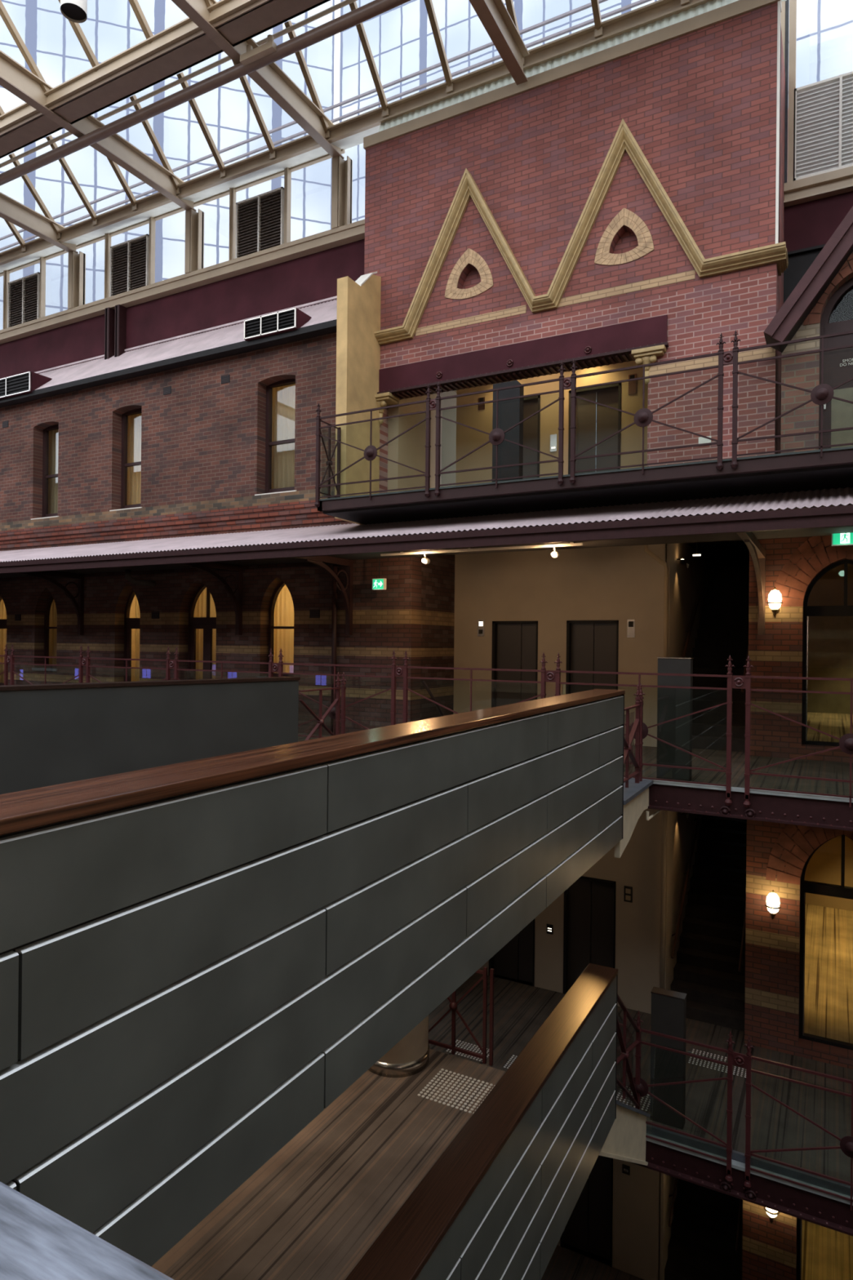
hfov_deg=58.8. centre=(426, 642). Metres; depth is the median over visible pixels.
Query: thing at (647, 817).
drain elbow
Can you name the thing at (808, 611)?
door frame
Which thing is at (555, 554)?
track
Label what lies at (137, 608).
curtain
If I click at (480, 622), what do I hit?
indicator
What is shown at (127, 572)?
pipe
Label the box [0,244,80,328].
window
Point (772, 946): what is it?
wall
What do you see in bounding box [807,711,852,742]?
floor
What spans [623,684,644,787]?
railing
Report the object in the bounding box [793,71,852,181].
vent
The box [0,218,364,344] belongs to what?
trim
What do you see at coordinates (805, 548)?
brick arch
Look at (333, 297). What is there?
trim
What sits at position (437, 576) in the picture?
wall
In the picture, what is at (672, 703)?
panel
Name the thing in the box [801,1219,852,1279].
curtain
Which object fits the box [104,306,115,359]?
column
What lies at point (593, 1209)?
door
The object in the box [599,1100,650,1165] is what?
floor
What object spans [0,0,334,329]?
skylight
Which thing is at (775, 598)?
wall lamp
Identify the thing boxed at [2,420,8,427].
brick
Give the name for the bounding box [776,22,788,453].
wall
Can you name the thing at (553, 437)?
panel
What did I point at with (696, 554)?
strip light
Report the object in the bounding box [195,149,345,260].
window
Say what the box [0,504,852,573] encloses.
trim
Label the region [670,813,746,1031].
staircase
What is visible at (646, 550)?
pipe
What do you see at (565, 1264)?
floor
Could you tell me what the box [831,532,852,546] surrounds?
exit sign
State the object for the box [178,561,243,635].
bracket
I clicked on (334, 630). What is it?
pipe
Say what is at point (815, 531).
ceiling
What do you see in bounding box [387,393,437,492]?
wall
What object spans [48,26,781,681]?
wall
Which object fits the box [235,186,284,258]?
vent
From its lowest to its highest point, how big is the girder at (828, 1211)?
0.336 m
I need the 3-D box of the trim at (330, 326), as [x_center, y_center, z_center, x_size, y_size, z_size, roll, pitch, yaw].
[-13.987,-5.672,19.926,28.380,0.110,0.220,1,0,28]
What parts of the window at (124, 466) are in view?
sill, frame, sash, meeting rail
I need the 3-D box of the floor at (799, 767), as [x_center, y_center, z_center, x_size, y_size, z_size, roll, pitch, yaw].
[-7.814,1.880,16.114,43.000,0.612,4.870,1,0,28]
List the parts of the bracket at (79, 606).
wall post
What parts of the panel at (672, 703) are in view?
plate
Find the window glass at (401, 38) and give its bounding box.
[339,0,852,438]
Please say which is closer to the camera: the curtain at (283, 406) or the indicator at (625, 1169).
the indicator at (625, 1169)
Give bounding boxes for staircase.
[664,1177,742,1279]
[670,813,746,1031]
[682,556,749,751]
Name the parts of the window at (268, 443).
sill, sash, meeting rail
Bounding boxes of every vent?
[0,371,52,399]
[7,271,39,328]
[109,233,148,296]
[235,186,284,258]
[244,307,311,341]
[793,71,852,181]
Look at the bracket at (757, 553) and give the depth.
11.02 m
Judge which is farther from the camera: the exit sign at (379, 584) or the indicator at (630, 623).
the exit sign at (379, 584)
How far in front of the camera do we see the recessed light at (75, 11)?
9.60 m
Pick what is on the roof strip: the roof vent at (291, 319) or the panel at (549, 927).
the roof vent at (291, 319)
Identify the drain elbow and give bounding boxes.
[645,809,661,821]
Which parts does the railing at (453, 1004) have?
post, rail, rail, post, post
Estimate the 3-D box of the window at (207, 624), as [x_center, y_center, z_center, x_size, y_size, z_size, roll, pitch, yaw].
[-4.405,0.175,15.248,0.993,2.830,0.100,1,0,28]
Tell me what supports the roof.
attached to the wall
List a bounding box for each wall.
[0,2,780,735]
[0,238,364,378]
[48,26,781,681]
[334,271,381,524]
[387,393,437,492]
[420,391,456,719]
[453,360,666,1279]
[462,268,480,288]
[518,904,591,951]
[613,231,638,253]
[657,542,717,1279]
[742,535,852,1279]
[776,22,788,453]
[780,252,852,453]
[783,191,852,302]
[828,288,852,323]
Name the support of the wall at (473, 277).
attached to the wall at (700, 106)
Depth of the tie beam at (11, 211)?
17.03 m
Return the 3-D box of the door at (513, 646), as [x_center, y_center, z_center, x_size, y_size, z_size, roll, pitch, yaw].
[1.605,0.646,13.612,0.873,2.070,0.160,1,0,28]
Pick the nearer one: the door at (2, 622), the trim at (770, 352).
the trim at (770, 352)
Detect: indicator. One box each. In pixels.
[477,619,484,635]
[478,396,484,410]
[622,1164,630,1175]
[623,885,632,902]
[626,619,635,637]
[628,373,636,395]
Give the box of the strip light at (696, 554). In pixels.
[693,542,701,555]
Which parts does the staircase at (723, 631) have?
handrail, handrail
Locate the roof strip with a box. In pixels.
[35,299,337,390]
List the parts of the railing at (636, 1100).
rail, rail, post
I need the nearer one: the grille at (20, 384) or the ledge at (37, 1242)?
the ledge at (37, 1242)
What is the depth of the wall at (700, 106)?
12.55 m
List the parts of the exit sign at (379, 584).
casing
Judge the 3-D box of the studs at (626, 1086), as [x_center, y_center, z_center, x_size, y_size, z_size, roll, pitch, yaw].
[2.771,6.064,10.094,0.431,0.006,0.427,1,0,28]
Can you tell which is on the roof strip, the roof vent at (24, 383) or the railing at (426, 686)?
the roof vent at (24, 383)
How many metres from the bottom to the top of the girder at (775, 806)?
0.336 m
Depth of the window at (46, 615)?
17.59 m
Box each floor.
[297,733,852,857]
[428,972,852,1182]
[541,1240,644,1279]
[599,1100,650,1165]
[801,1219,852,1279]
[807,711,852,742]
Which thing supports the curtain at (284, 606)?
hanging from the window at (271, 612)
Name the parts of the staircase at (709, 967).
handrail, handrail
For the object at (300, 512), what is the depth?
15.22 m
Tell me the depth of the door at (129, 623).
16.30 m
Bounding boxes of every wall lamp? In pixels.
[764,889,781,919]
[764,1207,779,1222]
[767,586,782,617]
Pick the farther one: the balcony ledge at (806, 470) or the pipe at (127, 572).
the pipe at (127, 572)
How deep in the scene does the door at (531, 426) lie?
13.54 m
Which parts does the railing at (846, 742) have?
post, rosette plate, post, rail, rail, post, rosette plate, post, rail, rail, post, rosette plate, post, rail, rail, post, rosette plate, post, rail, rail, rail, post, rosette plate, post, rail, rail, post, rosette plate, post, rail, rail, rail, rail, post, rosette plate, post, rail, rail, rail, rail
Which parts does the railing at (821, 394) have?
post, rail, rail, rail, rail, rail, post, rosette plate, post, rail, rail, rail, rail, post, rosette plate, post, rail, rail, rail, rail, post, rosette plate, post, rail, rail, rail, rail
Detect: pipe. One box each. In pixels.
[124,569,155,586]
[330,564,337,735]
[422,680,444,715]
[644,544,668,657]
[660,809,666,988]
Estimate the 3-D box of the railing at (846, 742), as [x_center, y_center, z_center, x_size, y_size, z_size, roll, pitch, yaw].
[-3.389,1.016,12.559,20.872,1.891,0.145,1,0,28]
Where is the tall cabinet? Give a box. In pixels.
[492,380,524,481]
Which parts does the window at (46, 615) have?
sill, frame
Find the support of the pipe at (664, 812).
attached to the wall at (621, 584)
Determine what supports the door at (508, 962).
in the wall at (621, 584)
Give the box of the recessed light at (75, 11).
[60,0,87,22]
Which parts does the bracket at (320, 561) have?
wall post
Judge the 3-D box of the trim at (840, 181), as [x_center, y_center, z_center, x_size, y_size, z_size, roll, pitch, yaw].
[8.795,-6.690,9.589,7.720,0.300,0.240,1,0,28]
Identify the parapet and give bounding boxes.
[0,676,625,1266]
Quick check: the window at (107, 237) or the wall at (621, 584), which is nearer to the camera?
the wall at (621, 584)
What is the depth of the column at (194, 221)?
16.18 m
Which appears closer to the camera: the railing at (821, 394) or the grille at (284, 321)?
the railing at (821, 394)
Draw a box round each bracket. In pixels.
[15,571,84,635]
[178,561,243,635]
[293,555,353,635]
[737,532,765,635]
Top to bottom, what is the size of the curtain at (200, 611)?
2.900 m
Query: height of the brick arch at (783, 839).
1.385 m
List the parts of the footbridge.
cladding panel, cladding panel, cladding panel, cladding panel, cladding panel, cladding panel, cladding panel, cladding panel, cladding panel, cladding panel, cladding panel, plate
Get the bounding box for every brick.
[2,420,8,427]
[14,613,21,620]
[151,611,159,618]
[163,386,171,395]
[221,374,230,383]
[309,609,319,617]
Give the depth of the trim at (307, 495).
15.27 m
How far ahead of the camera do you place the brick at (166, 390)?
15.40 m
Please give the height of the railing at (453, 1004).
1.060 m
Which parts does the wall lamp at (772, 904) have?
lamp shade, globe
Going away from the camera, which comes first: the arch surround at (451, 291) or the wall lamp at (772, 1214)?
the wall lamp at (772, 1214)
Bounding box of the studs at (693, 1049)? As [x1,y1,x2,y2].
[688,1048,746,1077]
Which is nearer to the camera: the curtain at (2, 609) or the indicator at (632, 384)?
the indicator at (632, 384)
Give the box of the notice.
[698,435,711,444]
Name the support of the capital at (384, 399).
attached to the wall at (700, 106)
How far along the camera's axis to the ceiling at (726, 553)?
14.36 m
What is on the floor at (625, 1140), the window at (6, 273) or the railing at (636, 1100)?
the railing at (636, 1100)
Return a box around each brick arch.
[765,824,852,884]
[773,535,852,606]
[803,253,852,325]
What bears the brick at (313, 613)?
attached to the wall at (700, 106)
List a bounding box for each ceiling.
[0,526,852,577]
[302,502,852,565]
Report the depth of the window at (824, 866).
17.09 m
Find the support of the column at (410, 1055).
on the footbridge
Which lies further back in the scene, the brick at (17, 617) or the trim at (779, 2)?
the brick at (17, 617)
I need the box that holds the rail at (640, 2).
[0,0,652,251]
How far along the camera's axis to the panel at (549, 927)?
13.20 m
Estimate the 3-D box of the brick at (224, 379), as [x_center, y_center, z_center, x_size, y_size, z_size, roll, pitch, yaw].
[-3.895,-5.103,14.671,0.220,0.150,0.023,1,0,28]
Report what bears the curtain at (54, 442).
hanging from the window at (46, 432)
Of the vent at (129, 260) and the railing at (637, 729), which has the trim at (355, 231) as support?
the vent at (129, 260)
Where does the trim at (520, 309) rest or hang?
attached to the wall at (700, 106)
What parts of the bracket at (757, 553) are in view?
wall post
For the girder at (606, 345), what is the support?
on the capital at (647, 355)
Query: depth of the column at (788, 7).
11.32 m
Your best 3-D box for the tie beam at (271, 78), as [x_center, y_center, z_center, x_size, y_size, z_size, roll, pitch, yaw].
[-5.166,-9.460,7.885,0.200,0.425,14.900,1,0,28]
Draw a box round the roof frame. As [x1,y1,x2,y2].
[0,0,786,273]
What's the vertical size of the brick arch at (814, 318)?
0.870 m
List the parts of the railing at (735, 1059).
rail, rail, rail, rail, post, rosette plate, post, kick plate, rail, rail, rail, rail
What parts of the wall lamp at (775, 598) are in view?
lamp shade, globe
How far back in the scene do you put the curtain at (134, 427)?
16.57 m
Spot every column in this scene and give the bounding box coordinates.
[67,250,85,309]
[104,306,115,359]
[114,304,126,356]
[184,208,204,273]
[331,155,352,229]
[368,1015,429,1077]
[780,0,796,182]
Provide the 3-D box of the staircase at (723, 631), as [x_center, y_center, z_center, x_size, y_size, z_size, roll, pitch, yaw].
[5.903,-0.759,14.691,1.196,4.968,5.925,1,0,28]
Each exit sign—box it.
[372,556,386,590]
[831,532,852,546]
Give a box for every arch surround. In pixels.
[444,248,493,299]
[594,208,654,265]
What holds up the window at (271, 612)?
in the wall at (700, 106)
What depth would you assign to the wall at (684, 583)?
13.02 m
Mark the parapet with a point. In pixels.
(215, 921)
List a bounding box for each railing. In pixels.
[0,644,852,817]
[298,671,346,740]
[314,329,852,507]
[428,966,493,1066]
[616,993,643,1113]
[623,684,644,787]
[629,1028,852,1210]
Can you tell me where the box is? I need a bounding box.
[240,34,276,66]
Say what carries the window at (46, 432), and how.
in the wall at (700, 106)
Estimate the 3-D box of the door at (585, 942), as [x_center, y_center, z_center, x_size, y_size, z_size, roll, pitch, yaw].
[2.800,5.033,12.945,0.896,2.070,0.160,1,0,28]
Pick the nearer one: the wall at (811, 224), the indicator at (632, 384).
the wall at (811, 224)
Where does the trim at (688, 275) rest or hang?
attached to the wall at (700, 106)
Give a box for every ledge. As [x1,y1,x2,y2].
[0,1181,173,1279]
[317,446,852,524]
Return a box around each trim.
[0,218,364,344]
[0,319,337,407]
[0,487,334,531]
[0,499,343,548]
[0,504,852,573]
[34,295,337,373]
[363,0,782,150]
[373,119,788,344]
[415,304,526,336]
[557,269,695,307]
[648,346,775,376]
[775,0,781,243]
[783,165,852,207]
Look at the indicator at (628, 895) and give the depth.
12.56 m
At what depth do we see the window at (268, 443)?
14.48 m
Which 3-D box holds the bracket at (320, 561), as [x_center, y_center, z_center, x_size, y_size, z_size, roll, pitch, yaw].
[-1.743,-0.796,12.498,0.100,1.314,1.750,1,0,28]
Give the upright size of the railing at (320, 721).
1.280 m
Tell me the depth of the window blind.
13.67 m
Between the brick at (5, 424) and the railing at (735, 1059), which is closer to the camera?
the railing at (735, 1059)
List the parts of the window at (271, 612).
frame, meeting rail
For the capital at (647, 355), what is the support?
attached to the wall at (700, 106)
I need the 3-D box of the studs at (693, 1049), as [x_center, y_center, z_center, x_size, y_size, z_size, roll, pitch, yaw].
[4.230,6.079,10.959,0.781,0.006,0.427,1,0,28]
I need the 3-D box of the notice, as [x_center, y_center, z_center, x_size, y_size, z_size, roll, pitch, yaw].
[3.854,-2.794,10.481,0.165,0.115,0.014,1,0,28]
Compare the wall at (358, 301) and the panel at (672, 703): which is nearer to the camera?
the panel at (672, 703)
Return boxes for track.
[380,542,582,564]
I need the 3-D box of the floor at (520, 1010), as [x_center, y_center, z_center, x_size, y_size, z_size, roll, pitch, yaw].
[-7.504,5.993,16.765,43.000,0.060,3.390,1,0,28]
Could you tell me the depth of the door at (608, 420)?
12.97 m
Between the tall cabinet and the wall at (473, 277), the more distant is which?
the wall at (473, 277)
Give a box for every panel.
[546,924,553,934]
[550,434,556,452]
[649,986,686,1129]
[656,657,693,781]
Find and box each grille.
[0,372,31,396]
[244,309,297,337]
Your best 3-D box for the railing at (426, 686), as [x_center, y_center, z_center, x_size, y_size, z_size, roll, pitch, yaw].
[0.234,1.192,13.455,0.050,1.086,1.261,1,0,28]
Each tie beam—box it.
[0,49,196,211]
[0,191,78,253]
[171,0,344,159]
[469,0,529,84]
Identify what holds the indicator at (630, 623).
attached to the wall at (621, 584)
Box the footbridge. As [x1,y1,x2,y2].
[151,963,617,1279]
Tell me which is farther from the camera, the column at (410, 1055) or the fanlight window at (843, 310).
the fanlight window at (843, 310)
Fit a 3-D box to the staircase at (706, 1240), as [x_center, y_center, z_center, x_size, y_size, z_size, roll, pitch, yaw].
[5.840,7.990,14.738,1.196,4.968,6.032,1,0,28]
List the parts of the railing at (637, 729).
rail, rail, post, post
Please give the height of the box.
0.210 m
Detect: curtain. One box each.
[0,599,6,683]
[49,429,58,513]
[52,599,57,664]
[127,413,141,505]
[134,595,140,681]
[194,587,216,679]
[271,383,295,488]
[273,584,293,673]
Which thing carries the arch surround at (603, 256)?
attached to the wall at (700, 106)
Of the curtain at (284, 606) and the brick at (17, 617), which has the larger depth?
the brick at (17, 617)
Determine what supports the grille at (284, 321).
attached to the roof vent at (291, 319)
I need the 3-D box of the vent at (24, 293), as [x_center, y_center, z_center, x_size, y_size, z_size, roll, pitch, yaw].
[-10.126,-8.573,19.059,1.218,1.210,0.095,1,0,28]
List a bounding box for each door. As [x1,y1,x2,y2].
[0,595,6,685]
[123,589,140,681]
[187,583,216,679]
[488,919,534,986]
[491,621,537,707]
[522,395,540,479]
[560,1155,613,1266]
[563,875,616,994]
[565,620,618,694]
[568,382,621,474]
[796,1217,802,1279]
[799,834,852,1050]
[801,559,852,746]
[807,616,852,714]
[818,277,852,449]
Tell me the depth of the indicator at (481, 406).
13.87 m
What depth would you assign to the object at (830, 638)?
17.06 m
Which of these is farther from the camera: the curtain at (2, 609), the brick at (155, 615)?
the curtain at (2, 609)
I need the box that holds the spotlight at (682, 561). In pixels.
[676,559,688,568]
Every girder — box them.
[377,315,668,399]
[623,777,852,831]
[626,1133,852,1235]
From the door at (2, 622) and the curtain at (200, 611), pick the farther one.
the door at (2, 622)
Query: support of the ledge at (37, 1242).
on the floor
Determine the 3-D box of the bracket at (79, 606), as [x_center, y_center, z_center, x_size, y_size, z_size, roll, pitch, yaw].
[-7.965,-0.844,15.846,0.100,1.343,1.750,1,0,28]
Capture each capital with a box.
[375,391,399,424]
[631,344,666,384]
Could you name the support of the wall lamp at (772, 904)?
attached to the wall at (772, 946)
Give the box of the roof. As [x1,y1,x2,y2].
[0,487,852,562]
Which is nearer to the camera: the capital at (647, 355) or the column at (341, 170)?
the capital at (647, 355)
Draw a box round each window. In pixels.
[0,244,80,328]
[31,424,58,519]
[31,593,57,671]
[78,202,198,297]
[109,408,142,511]
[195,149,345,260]
[254,378,296,495]
[257,581,293,677]
[804,835,852,911]
[807,564,852,605]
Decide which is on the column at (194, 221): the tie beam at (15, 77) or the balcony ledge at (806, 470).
the tie beam at (15, 77)
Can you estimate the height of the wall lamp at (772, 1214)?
0.454 m
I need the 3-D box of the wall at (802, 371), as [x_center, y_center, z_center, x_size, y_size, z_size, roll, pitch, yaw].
[7.695,-5.182,8.544,6.641,6.150,0.350,1,0,28]
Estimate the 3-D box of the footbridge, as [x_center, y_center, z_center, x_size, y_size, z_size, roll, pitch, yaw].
[-2.191,4.222,5.913,5.412,1.592,7.778,1,0,28]
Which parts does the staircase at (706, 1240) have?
handrail, handrail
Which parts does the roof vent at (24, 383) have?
frame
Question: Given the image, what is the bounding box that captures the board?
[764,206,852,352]
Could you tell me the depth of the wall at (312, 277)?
16.25 m
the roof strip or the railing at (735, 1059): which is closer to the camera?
the railing at (735, 1059)
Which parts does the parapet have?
cladding panel, cladding panel, cladding panel, cladding panel, cladding panel, cladding panel, cladding panel, cladding panel, cladding panel, cladding panel, cladding panel, cladding panel, cladding panel, cladding panel, cladding panel, cladding panel, plate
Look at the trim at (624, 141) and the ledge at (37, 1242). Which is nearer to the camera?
the ledge at (37, 1242)
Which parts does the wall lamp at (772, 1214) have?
lamp shade, globe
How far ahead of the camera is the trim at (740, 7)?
11.33 m
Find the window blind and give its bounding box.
[804,903,852,1044]
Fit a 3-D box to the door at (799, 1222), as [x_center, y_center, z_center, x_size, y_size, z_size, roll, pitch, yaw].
[6.067,8.652,11.127,1.110,3.250,0.110,1,0,28]
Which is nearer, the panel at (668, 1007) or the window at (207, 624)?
the panel at (668, 1007)
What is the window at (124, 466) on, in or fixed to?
in the wall at (700, 106)
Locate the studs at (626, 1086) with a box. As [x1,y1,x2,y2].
[616,1085,650,1111]
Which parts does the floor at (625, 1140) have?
stringer moulding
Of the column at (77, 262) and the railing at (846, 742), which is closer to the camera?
the railing at (846, 742)
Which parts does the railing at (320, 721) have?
rail, post, post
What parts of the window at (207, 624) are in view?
frame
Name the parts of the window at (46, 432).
sill, frame, sash, meeting rail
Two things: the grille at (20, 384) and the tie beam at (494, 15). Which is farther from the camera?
the grille at (20, 384)
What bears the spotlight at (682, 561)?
attached to the wall at (684, 583)
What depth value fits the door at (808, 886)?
11.29 m
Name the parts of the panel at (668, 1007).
plate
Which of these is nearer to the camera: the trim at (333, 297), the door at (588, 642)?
the door at (588, 642)
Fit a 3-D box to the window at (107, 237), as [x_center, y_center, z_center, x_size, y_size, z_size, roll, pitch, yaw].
[-6.659,-8.728,17.214,3.820,1.610,0.160,1,0,28]
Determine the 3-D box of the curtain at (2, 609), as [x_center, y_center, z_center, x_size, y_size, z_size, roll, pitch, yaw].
[-10.112,0.013,18.559,1.200,2.900,0.060,1,0,28]
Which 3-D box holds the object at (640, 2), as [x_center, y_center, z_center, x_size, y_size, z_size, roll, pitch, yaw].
[-3.756,-11.274,17.074,37.000,0.345,0.045,1,0,28]
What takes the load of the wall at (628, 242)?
attached to the wall at (700, 106)
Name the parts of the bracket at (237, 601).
wall post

